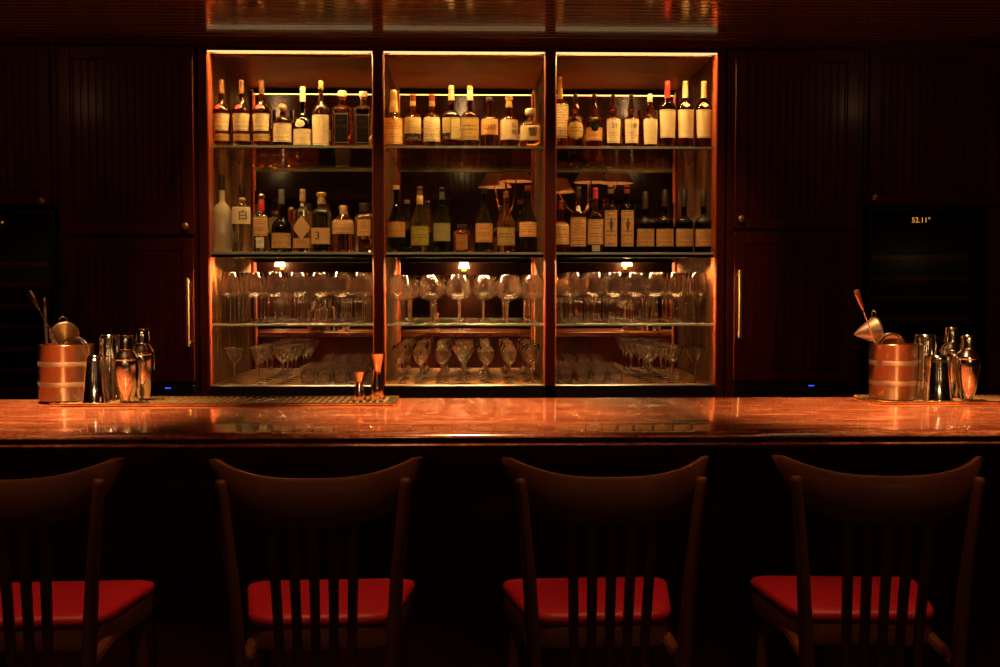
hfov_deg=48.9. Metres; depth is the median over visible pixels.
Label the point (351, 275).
bowl
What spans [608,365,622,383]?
tumbler
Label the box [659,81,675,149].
bottle
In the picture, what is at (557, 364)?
tumbler
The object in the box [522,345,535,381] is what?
glass
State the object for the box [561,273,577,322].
wine glass
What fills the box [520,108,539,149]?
bottle
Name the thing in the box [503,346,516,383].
glass
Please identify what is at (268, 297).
wine glass
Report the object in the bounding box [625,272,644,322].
wine glass
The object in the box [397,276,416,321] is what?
glass
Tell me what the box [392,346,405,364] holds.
bowl
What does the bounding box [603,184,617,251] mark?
bottle
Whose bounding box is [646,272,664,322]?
wine glass
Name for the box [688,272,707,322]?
wine glass
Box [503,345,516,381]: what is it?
glass
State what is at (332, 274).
wine glass
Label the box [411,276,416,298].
bowl
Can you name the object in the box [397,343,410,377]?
glass
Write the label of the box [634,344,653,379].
coupe glass
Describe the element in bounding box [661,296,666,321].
wine glass
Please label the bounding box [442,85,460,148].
bottle
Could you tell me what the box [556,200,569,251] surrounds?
bottle
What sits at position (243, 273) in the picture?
wine glass
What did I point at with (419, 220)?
bottle
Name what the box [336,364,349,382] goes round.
tumbler
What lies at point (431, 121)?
bottle
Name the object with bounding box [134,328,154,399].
cocktail shaker
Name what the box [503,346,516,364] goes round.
bowl
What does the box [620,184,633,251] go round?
bottle
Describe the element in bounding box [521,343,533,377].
glass
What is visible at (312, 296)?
wine glass
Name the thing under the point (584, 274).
bowl
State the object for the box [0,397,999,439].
countertop
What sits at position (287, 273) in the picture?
wine glass
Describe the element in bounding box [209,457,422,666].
bar stool
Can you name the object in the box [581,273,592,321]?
wine glass
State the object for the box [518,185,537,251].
bottle
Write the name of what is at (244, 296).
wine glass
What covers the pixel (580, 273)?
wine glass
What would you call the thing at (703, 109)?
bottle
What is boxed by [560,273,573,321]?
wine glass
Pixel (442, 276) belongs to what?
glass
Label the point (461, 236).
bottle
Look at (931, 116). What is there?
upper cabinet
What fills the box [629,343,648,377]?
coupe glass
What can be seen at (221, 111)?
bottle
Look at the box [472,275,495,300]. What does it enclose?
bowl
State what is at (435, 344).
glass
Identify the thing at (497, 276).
glass
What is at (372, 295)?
wine glass
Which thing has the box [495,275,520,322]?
glass
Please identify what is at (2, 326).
shelf
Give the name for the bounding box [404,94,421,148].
bottle
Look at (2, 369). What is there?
shelf
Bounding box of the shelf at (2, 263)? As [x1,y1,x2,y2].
[0,261,49,266]
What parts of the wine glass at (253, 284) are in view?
stem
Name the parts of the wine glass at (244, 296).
stem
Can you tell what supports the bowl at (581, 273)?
on the wine glass at (581, 273)
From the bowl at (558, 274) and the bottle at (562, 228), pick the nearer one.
the bottle at (562, 228)
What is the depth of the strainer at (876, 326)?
3.23 m
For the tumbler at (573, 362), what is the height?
0.089 m
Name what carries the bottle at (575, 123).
on the shelves at (352, 177)
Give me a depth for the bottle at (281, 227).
5.35 m
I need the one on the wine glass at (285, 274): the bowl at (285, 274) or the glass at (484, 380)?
the bowl at (285, 274)
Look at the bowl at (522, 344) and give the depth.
5.74 m
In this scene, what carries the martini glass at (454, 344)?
on the shelves at (352, 177)
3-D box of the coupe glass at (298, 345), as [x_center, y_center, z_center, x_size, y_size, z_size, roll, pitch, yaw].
[-1.061,0.147,5.611,0.105,0.178,0.105,1,2,20]
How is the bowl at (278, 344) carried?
on the coupe glass at (277, 344)
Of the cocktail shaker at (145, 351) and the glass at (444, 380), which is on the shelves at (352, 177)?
the glass at (444, 380)
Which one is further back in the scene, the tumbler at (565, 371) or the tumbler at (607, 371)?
the tumbler at (607, 371)
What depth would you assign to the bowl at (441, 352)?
5.38 m
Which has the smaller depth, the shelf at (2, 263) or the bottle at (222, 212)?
the shelf at (2, 263)
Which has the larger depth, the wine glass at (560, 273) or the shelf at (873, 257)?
the wine glass at (560, 273)
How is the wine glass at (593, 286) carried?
on the shelves at (352, 177)
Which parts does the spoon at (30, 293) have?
twisted stem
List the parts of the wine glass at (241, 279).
stem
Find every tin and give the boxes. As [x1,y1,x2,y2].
[82,355,109,402]
[99,334,119,399]
[914,334,936,397]
[921,355,952,400]
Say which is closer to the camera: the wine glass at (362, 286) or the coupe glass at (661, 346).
the wine glass at (362, 286)
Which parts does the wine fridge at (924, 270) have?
control panel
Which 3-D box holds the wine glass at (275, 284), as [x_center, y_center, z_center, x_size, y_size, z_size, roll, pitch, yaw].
[-1.091,-0.173,5.356,0.095,0.248,0.095,1,3,30]
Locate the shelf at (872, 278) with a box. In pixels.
[870,276,968,280]
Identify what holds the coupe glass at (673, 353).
on the shelves at (352, 177)
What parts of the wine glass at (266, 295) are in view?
stem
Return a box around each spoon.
[27,290,59,344]
[854,289,875,343]
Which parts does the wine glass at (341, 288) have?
stem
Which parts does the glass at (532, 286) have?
stem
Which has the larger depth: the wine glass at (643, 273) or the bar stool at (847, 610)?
the wine glass at (643, 273)
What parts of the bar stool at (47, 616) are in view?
leg, crest rail, seat frame, seat, leg, rail, leg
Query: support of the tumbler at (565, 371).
on the shelves at (352, 177)
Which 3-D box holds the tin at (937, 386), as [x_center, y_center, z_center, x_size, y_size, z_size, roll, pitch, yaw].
[1.277,0.130,3.212,0.086,0.130,0.086,0,2,-1]
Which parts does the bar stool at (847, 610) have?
leg, rail, leg, seat, seat frame, crest rail, leg, rail, leg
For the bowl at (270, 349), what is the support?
on the coupe glass at (270, 349)
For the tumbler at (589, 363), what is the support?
on the shelves at (352, 177)
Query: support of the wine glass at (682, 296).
on the shelves at (352, 177)
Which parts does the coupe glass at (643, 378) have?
stem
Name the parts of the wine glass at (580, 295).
stem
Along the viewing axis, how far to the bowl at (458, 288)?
5.35 m
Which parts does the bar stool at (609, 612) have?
leg, leg, seat, seat frame, crest rail, leg, rail, leg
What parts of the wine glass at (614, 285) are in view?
stem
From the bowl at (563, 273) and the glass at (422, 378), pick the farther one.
the glass at (422, 378)
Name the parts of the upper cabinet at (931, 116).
knob, beadboard panel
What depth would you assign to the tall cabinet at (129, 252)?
5.22 m
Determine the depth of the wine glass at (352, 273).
5.56 m
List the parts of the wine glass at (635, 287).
stem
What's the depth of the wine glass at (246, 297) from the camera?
5.75 m
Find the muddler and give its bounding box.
[43,297,47,344]
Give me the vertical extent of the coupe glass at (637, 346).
0.178 m
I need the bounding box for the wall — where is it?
[230,71,695,375]
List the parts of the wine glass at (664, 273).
stem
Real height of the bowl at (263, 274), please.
0.124 m
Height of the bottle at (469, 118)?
0.304 m
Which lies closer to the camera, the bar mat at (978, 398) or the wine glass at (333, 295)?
the bar mat at (978, 398)
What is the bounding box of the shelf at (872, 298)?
[870,296,967,300]
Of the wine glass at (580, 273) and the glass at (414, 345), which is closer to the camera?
the glass at (414, 345)
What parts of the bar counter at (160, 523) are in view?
edge moulding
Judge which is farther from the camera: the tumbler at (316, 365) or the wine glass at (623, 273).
the wine glass at (623, 273)
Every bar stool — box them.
[0,458,154,666]
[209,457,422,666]
[501,456,709,666]
[750,455,984,666]
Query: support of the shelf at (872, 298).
attached to the wine fridge at (924, 270)
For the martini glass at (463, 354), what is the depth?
5.37 m
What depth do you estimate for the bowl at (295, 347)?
5.48 m
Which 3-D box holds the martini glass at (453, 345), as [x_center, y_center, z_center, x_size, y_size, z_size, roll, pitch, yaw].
[-0.191,0.148,5.645,0.110,0.173,0.110,0,2,-1]
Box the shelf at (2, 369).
[0,367,37,372]
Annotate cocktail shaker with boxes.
[113,335,139,402]
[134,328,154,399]
[939,327,960,397]
[955,335,980,400]
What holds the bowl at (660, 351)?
on the coupe glass at (660, 350)
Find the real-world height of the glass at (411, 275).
0.236 m
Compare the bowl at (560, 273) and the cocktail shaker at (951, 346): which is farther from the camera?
the bowl at (560, 273)
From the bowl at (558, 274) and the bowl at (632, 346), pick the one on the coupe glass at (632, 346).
the bowl at (632, 346)
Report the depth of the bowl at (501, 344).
5.62 m
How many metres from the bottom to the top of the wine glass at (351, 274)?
0.248 m
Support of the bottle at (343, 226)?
on the shelves at (352, 177)
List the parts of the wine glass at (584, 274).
stem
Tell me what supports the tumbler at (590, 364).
on the shelves at (352, 177)
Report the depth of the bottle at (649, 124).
5.38 m
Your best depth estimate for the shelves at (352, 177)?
5.82 m
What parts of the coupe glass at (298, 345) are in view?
stem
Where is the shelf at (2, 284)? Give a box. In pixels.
[0,282,49,287]
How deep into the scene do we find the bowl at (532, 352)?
5.38 m
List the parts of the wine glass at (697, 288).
stem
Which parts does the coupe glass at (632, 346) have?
stem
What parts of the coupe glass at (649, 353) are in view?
stem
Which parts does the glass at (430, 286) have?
stem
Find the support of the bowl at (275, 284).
on the wine glass at (275, 284)
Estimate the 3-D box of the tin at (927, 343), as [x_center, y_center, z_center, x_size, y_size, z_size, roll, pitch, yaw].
[1.279,0.096,3.310,0.079,0.188,0.079,0,2,-1]
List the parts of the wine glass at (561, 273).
stem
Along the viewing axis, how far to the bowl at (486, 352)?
5.39 m
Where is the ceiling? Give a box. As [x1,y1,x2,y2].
[0,0,999,49]
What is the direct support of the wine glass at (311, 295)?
on the shelves at (352, 177)
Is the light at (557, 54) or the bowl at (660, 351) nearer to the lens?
the light at (557, 54)
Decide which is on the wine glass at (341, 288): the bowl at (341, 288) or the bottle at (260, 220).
the bowl at (341, 288)
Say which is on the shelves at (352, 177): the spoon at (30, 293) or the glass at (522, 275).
the glass at (522, 275)
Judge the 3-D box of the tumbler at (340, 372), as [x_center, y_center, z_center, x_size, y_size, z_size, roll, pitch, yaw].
[-0.777,0.202,5.370,0.074,0.089,0.074,0,2,-1]
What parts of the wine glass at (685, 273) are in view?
stem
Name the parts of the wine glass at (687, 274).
stem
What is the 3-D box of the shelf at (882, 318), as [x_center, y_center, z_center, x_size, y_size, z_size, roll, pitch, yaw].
[2.054,-0.074,5.410,0.495,0.026,0.018,0,2,-1]
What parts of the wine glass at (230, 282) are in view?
stem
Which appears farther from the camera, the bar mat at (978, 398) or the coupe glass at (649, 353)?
the coupe glass at (649, 353)
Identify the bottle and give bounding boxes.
[213,80,230,148]
[214,174,231,251]
[232,80,250,148]
[232,185,251,251]
[252,80,270,148]
[253,193,268,251]
[272,189,291,251]
[273,103,292,148]
[293,86,311,148]
[293,189,310,251]
[311,192,331,251]
[312,81,330,148]
[332,90,352,148]
[332,205,354,251]
[353,91,371,148]
[355,203,372,251]
[385,90,402,148]
[387,185,405,251]
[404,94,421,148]
[411,186,428,251]
[423,94,440,148]
[433,187,450,251]
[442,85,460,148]
[454,224,469,251]
[461,85,478,148]
[475,187,492,251]
[481,97,497,148]
[497,191,514,251]
[500,96,517,149]
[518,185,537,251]
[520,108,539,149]
[556,77,568,150]
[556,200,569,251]
[567,93,583,149]
[570,186,585,251]
[586,93,601,149]
[587,187,603,251]
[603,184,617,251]
[605,94,620,149]
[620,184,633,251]
[623,94,638,149]
[636,191,653,251]
[641,94,657,149]
[655,189,673,251]
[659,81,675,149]
[674,189,692,251]
[677,81,693,149]
[694,189,711,251]
[695,81,711,149]
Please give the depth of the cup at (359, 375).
3.20 m
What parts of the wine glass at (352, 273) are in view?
stem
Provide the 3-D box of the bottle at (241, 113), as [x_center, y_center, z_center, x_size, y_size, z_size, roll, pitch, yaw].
[-1.258,-1.069,5.355,0.091,0.326,0.092,0,2,-1]
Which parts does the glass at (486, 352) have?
stem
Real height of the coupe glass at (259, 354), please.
0.178 m
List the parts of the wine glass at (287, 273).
stem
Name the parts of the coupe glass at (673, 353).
stem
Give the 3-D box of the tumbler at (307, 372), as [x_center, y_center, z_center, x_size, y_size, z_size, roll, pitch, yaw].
[-0.938,0.202,5.366,0.074,0.089,0.074,0,2,-1]
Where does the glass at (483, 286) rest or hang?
on the shelves at (352, 177)
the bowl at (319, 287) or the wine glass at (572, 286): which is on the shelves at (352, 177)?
the wine glass at (572, 286)
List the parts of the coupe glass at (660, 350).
stem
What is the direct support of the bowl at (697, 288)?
on the wine glass at (697, 288)
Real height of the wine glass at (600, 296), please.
0.248 m
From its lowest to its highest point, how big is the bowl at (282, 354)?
0.077 m
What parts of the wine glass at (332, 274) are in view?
stem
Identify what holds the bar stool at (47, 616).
on the floor
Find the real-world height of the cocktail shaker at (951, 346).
0.210 m
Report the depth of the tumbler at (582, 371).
5.37 m
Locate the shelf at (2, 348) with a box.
[0,346,36,351]
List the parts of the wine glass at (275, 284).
stem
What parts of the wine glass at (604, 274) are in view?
stem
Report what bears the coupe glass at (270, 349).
on the shelves at (352, 177)
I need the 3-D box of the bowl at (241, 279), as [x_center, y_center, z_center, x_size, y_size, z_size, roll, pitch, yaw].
[-1.313,-0.239,5.449,0.096,0.124,0.096,0,2,12]
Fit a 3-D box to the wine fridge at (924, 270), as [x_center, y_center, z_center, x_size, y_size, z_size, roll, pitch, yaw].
[2.060,0.284,5.646,0.590,1.811,0.594,0,2,-1]
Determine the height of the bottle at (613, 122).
0.268 m
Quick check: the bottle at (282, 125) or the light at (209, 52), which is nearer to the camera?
the light at (209, 52)
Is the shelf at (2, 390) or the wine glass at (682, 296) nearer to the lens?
the shelf at (2, 390)
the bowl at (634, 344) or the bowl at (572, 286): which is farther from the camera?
the bowl at (634, 344)
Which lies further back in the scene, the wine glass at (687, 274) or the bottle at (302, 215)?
the wine glass at (687, 274)
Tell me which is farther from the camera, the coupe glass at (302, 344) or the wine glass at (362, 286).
the coupe glass at (302, 344)
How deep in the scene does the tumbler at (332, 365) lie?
5.45 m
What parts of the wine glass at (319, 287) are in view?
stem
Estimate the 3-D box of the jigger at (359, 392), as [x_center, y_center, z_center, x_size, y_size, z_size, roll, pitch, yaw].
[-0.410,0.153,3.209,0.037,0.083,0.037,0,2,-1]
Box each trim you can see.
[0,37,999,49]
[985,208,999,393]
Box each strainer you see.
[49,316,78,344]
[62,337,89,354]
[854,310,883,343]
[877,332,904,347]
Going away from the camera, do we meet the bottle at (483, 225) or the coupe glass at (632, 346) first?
the bottle at (483, 225)
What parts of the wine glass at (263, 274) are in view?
stem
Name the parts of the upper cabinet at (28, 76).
beadboard panel, knob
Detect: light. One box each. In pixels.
[209,52,371,53]
[385,53,543,54]
[557,54,714,55]
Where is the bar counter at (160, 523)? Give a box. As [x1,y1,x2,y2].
[0,397,999,666]
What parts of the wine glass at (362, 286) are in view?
stem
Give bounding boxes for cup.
[353,371,364,381]
[353,384,365,400]
[369,353,384,371]
[370,373,384,400]
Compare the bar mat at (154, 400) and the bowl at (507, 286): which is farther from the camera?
the bowl at (507, 286)
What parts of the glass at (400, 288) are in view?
stem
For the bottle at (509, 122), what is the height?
0.253 m
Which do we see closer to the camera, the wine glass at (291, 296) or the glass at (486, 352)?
the glass at (486, 352)
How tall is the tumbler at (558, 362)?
0.089 m
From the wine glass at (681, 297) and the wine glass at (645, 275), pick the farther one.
the wine glass at (681, 297)
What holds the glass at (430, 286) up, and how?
on the shelves at (352, 177)
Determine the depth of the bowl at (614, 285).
5.36 m
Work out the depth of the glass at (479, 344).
5.62 m
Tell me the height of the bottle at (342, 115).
0.276 m
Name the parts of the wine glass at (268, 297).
stem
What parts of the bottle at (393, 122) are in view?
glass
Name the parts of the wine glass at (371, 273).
stem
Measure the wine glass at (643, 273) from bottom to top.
0.248 m
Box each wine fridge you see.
[0,210,60,398]
[860,207,987,393]
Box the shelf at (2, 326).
[0,324,50,329]
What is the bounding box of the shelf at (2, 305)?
[0,303,49,308]
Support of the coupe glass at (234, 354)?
on the shelves at (352, 177)
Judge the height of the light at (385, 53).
0.030 m
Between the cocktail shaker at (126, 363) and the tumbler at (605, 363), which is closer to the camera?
the cocktail shaker at (126, 363)
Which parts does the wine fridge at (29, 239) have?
control panel, door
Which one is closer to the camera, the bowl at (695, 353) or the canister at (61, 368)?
the canister at (61, 368)
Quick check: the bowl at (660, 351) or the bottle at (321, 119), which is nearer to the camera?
the bottle at (321, 119)
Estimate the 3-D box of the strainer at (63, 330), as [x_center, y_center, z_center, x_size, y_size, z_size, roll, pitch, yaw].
[-1.275,0.041,3.239,0.126,0.184,0.078,2,3,36]
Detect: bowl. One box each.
[221,272,240,297]
[224,347,245,362]
[234,273,243,297]
[244,272,263,297]
[248,347,269,362]
[252,345,272,360]
[257,273,266,297]
[257,344,276,359]
[264,343,281,358]
[266,272,285,297]
[272,347,293,362]
[277,345,297,360]
[279,273,288,297]
[282,344,301,359]
[287,343,304,357]
[288,272,307,297]
[301,273,310,297]
[310,272,329,297]
[323,273,332,297]
[332,272,351,297]
[345,273,353,297]
[353,272,372,297]
[388,275,413,300]
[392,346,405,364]
[397,344,409,361]
[408,275,414,299]
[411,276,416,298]
[413,346,426,364]
[418,275,442,300]
[435,346,448,364]
[437,275,444,299]
[437,345,450,362]
[446,275,470,300]
[452,346,472,363]
[453,348,474,365]
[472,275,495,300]
[478,345,490,362]
[480,346,493,364]
[495,275,520,300]
[501,344,513,358]
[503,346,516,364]
[520,275,543,300]
[521,343,533,357]
[522,345,535,362]
[526,346,539,364]
[556,274,562,296]
[558,273,567,297]
[561,273,568,297]
[563,272,581,297]
[581,273,588,297]
[582,273,590,297]
[584,272,602,297]
[603,273,610,297]
[605,272,623,297]
[623,273,631,297]
[625,272,644,297]
[629,343,648,357]
[634,344,653,356]
[636,345,656,360]
[640,346,659,361]
[644,273,652,297]
[646,272,664,297]
[651,343,670,357]
[656,344,675,358]
[660,345,679,360]
[663,346,683,361]
[664,273,673,297]
[667,272,685,297]
[685,273,694,297]
[685,346,705,361]
[688,272,707,297]
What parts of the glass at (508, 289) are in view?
stem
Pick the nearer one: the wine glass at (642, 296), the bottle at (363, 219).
the bottle at (363, 219)
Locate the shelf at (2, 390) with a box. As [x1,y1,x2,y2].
[0,388,37,393]
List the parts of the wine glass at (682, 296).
stem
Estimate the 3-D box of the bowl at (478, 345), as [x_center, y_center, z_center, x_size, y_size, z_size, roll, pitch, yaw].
[-0.078,0.104,5.532,0.071,0.090,0.071,1,3,22]
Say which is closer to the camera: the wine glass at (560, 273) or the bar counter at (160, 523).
the bar counter at (160, 523)
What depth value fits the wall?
5.93 m
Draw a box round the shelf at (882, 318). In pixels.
[870,316,967,320]
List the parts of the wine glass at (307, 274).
stem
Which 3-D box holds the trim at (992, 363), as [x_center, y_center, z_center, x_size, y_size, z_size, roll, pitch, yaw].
[2.958,0.281,5.700,1.197,1.812,0.632,0,2,-1]
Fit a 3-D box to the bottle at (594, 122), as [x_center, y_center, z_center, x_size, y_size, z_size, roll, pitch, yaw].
[0.462,-1.042,5.400,0.081,0.268,0.083,0,2,-1]
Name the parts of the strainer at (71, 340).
plate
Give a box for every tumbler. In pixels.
[300,365,314,383]
[303,364,317,382]
[317,365,331,383]
[319,364,333,382]
[333,365,347,383]
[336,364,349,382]
[349,365,363,383]
[351,364,365,382]
[353,363,367,380]
[355,362,369,378]
[556,362,569,379]
[557,364,571,381]
[559,365,573,383]
[572,362,585,379]
[573,364,587,381]
[575,365,589,383]
[588,362,601,380]
[590,364,604,381]
[592,365,606,383]
[604,362,617,379]
[606,363,620,381]
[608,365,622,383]
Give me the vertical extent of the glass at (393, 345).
0.181 m
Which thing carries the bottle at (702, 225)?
on the shelves at (352, 177)
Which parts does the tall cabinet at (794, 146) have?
handle, knob, cooler drawer, door, beadboard panel, door, beadboard panel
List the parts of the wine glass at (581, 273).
stem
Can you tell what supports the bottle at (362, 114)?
on the shelves at (352, 177)
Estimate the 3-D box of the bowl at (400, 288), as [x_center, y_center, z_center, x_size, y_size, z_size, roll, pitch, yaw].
[-0.486,-0.223,5.390,0.124,0.128,0.124,-2,3,-37]
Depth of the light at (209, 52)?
5.25 m
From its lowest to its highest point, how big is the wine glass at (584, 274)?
0.248 m
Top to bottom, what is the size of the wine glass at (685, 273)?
0.248 m
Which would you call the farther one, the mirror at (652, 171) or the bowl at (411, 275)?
the mirror at (652, 171)
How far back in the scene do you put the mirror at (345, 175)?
5.83 m
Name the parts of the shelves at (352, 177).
roof panel, floor panel, glass shelf, glass shelf, glass shelf, rail, roof panel, floor panel, glass shelf, glass shelf, floor panel, roof panel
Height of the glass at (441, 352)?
0.181 m
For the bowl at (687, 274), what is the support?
on the wine glass at (687, 274)
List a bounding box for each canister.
[37,343,93,401]
[868,343,917,400]
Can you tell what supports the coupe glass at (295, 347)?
on the shelves at (352, 177)
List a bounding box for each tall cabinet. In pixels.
[56,45,200,395]
[723,49,863,396]
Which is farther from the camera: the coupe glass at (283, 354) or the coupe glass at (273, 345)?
the coupe glass at (273, 345)
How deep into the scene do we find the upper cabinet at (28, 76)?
5.20 m
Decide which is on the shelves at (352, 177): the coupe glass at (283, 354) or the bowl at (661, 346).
the coupe glass at (283, 354)
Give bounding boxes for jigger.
[353,371,365,400]
[369,353,384,400]
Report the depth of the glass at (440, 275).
5.60 m
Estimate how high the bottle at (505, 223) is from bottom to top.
0.300 m
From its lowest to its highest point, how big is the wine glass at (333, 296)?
0.248 m
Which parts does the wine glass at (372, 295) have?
stem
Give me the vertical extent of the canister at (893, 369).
0.163 m
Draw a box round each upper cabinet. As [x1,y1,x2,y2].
[0,45,58,210]
[862,47,999,207]
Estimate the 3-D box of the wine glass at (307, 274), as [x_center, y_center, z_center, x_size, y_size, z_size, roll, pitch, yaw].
[-0.984,-0.177,5.460,0.096,0.248,0.096,-1,2,-17]
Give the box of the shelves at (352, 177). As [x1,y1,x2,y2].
[197,45,725,397]
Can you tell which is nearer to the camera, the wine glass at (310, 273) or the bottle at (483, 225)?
the bottle at (483, 225)
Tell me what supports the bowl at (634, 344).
on the coupe glass at (643, 378)
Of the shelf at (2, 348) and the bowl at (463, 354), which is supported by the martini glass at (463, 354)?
the bowl at (463, 354)
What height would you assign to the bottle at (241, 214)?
0.328 m
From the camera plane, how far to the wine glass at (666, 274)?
5.49 m
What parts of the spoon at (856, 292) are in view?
twisted stem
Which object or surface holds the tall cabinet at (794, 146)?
on the floor
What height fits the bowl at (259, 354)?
0.077 m
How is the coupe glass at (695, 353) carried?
on the shelves at (352, 177)
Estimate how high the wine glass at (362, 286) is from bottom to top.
0.248 m
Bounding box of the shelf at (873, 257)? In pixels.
[870,255,968,260]
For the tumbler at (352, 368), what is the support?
on the shelves at (352, 177)
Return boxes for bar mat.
[49,396,398,405]
[853,394,999,403]
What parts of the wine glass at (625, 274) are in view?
stem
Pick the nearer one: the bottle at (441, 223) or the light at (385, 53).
the light at (385, 53)
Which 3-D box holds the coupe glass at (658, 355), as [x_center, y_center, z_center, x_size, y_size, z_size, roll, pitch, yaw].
[0.843,0.140,5.774,0.105,0.178,0.105,1,2,18]
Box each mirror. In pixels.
[231,71,372,375]
[390,72,540,375]
[556,73,695,374]
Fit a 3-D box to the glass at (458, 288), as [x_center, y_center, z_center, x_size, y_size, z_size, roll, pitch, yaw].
[-0.204,-0.169,5.399,0.124,0.236,0.124,-1,3,-23]
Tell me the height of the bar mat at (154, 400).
0.009 m
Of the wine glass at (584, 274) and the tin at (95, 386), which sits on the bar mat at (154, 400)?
the tin at (95, 386)
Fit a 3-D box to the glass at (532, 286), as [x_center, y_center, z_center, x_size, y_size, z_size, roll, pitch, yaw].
[0.159,-0.172,5.470,0.124,0.236,0.124,1,2,12]
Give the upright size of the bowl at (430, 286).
0.128 m
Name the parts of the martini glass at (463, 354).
stem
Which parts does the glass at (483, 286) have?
stem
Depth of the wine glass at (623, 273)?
5.60 m
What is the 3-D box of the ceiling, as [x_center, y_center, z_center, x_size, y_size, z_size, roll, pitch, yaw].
[0.011,-1.303,1.485,7.500,0.120,9.072,0,2,-1]
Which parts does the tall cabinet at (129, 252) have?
door, beadboard panel, door, beadboard panel, cooler drawer, knob, handle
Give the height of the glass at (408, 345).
0.181 m
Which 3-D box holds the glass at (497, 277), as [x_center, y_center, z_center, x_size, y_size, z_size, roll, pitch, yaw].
[0.035,-0.175,5.555,0.124,0.236,0.124,-1,2,-16]
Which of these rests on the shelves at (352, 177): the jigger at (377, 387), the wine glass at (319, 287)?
the wine glass at (319, 287)
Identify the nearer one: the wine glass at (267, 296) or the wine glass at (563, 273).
the wine glass at (563, 273)
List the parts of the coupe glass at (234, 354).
stem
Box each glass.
[221,272,240,323]
[224,347,245,383]
[232,273,243,322]
[237,273,245,321]
[242,296,250,321]
[244,272,263,323]
[245,297,250,320]
[248,347,269,383]
[251,273,266,322]
[252,345,272,381]
[257,344,276,379]
[259,273,267,321]
[264,296,272,321]
[264,343,281,377]
[266,272,285,323]
[266,297,272,320]
[272,347,293,383]
[273,273,288,322]
[277,345,297,381]
[281,273,289,321]
[282,344,301,379]
[285,296,293,321]
[287,296,293,320]
[287,343,304,377]
[288,272,307,323]
[295,273,310,322]
[303,273,311,321]
[306,295,314,321]
[309,296,314,320]
[310,272,329,323]
[316,273,332,322]
[322,295,335,321]
[324,273,333,321]
[327,296,335,320]
[332,272,351,323]
[337,273,353,322]
[343,295,355,321]
[346,273,354,321]
[350,296,355,320]
[353,272,372,323]
[357,273,372,322]
[366,295,372,321]
[388,275,413,323]
[392,346,405,383]
[393,345,406,381]
[397,275,414,322]
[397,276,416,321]
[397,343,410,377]
[397,344,409,379]
[413,346,426,383]
[414,345,427,381]
[415,344,428,379]
[418,275,442,322]
[426,275,444,321]
[433,276,444,320]
[434,343,447,377]
[435,344,447,379]
[435,346,448,383]
[437,345,450,381]
[446,275,470,322]
[452,346,472,381]
[453,345,472,379]
[453,348,474,383]
[454,344,474,377]
[472,275,495,322]
[478,345,490,381]
[479,344,492,379]
[480,346,493,383]
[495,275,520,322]
[495,276,511,321]
[496,277,509,321]
[501,344,513,379]
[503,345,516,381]
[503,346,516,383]
[519,275,536,321]
[519,276,528,320]
[520,275,543,322]
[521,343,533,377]
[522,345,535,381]
[526,346,539,383]
[556,274,571,320]
[558,273,567,321]
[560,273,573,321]
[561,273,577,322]
[563,272,581,323]
[578,295,585,320]
[580,273,587,321]
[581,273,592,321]
[582,273,598,322]
[584,272,602,322]
[597,296,604,320]
[601,295,607,321]
[602,273,612,321]
[603,273,618,322]
[605,272,623,322]
[616,296,624,320]
[621,296,627,321]
[622,273,633,321]
[623,273,638,322]
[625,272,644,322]
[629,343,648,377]
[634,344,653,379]
[636,296,643,320]
[636,345,656,380]
[640,346,659,382]
[641,296,647,321]
[643,273,653,321]
[644,273,659,322]
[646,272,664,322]
[651,343,670,377]
[656,297,667,320]
[656,344,675,378]
[660,345,679,380]
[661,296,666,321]
[663,273,674,321]
[663,346,683,382]
[664,273,673,322]
[667,272,685,322]
[675,297,688,320]
[682,296,687,321]
[683,273,695,321]
[685,273,694,322]
[685,346,705,382]
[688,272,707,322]
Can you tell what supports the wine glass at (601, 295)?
on the shelves at (352, 177)
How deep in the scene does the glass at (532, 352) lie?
5.38 m
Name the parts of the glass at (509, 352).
stem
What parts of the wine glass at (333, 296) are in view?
stem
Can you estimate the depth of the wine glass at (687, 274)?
5.49 m
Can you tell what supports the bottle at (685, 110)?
on the shelves at (352, 177)
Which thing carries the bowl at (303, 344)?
on the coupe glass at (302, 344)
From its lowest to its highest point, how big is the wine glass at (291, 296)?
0.248 m
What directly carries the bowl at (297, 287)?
on the wine glass at (297, 287)
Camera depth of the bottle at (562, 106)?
5.41 m
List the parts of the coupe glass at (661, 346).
stem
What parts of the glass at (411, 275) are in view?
stem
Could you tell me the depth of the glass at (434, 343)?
5.75 m
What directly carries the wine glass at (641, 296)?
on the shelves at (352, 177)
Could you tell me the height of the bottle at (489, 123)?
0.248 m
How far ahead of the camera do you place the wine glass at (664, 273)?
5.61 m
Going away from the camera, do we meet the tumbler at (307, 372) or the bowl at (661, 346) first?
the tumbler at (307, 372)
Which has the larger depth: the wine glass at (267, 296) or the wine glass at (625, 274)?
the wine glass at (267, 296)
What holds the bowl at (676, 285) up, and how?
on the wine glass at (676, 285)
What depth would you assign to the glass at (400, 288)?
5.34 m
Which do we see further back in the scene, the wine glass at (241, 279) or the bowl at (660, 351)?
the bowl at (660, 351)
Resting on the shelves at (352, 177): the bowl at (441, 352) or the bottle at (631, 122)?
the bottle at (631, 122)
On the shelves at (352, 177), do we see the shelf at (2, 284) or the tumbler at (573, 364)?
the tumbler at (573, 364)
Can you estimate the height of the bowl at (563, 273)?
0.124 m
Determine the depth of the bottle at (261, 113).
5.33 m
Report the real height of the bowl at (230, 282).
0.124 m
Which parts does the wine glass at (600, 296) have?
stem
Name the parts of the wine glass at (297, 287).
stem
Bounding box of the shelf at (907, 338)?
[869,336,960,341]
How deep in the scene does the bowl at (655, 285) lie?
5.36 m
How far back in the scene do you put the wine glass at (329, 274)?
5.45 m
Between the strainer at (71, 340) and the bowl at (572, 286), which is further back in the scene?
the bowl at (572, 286)

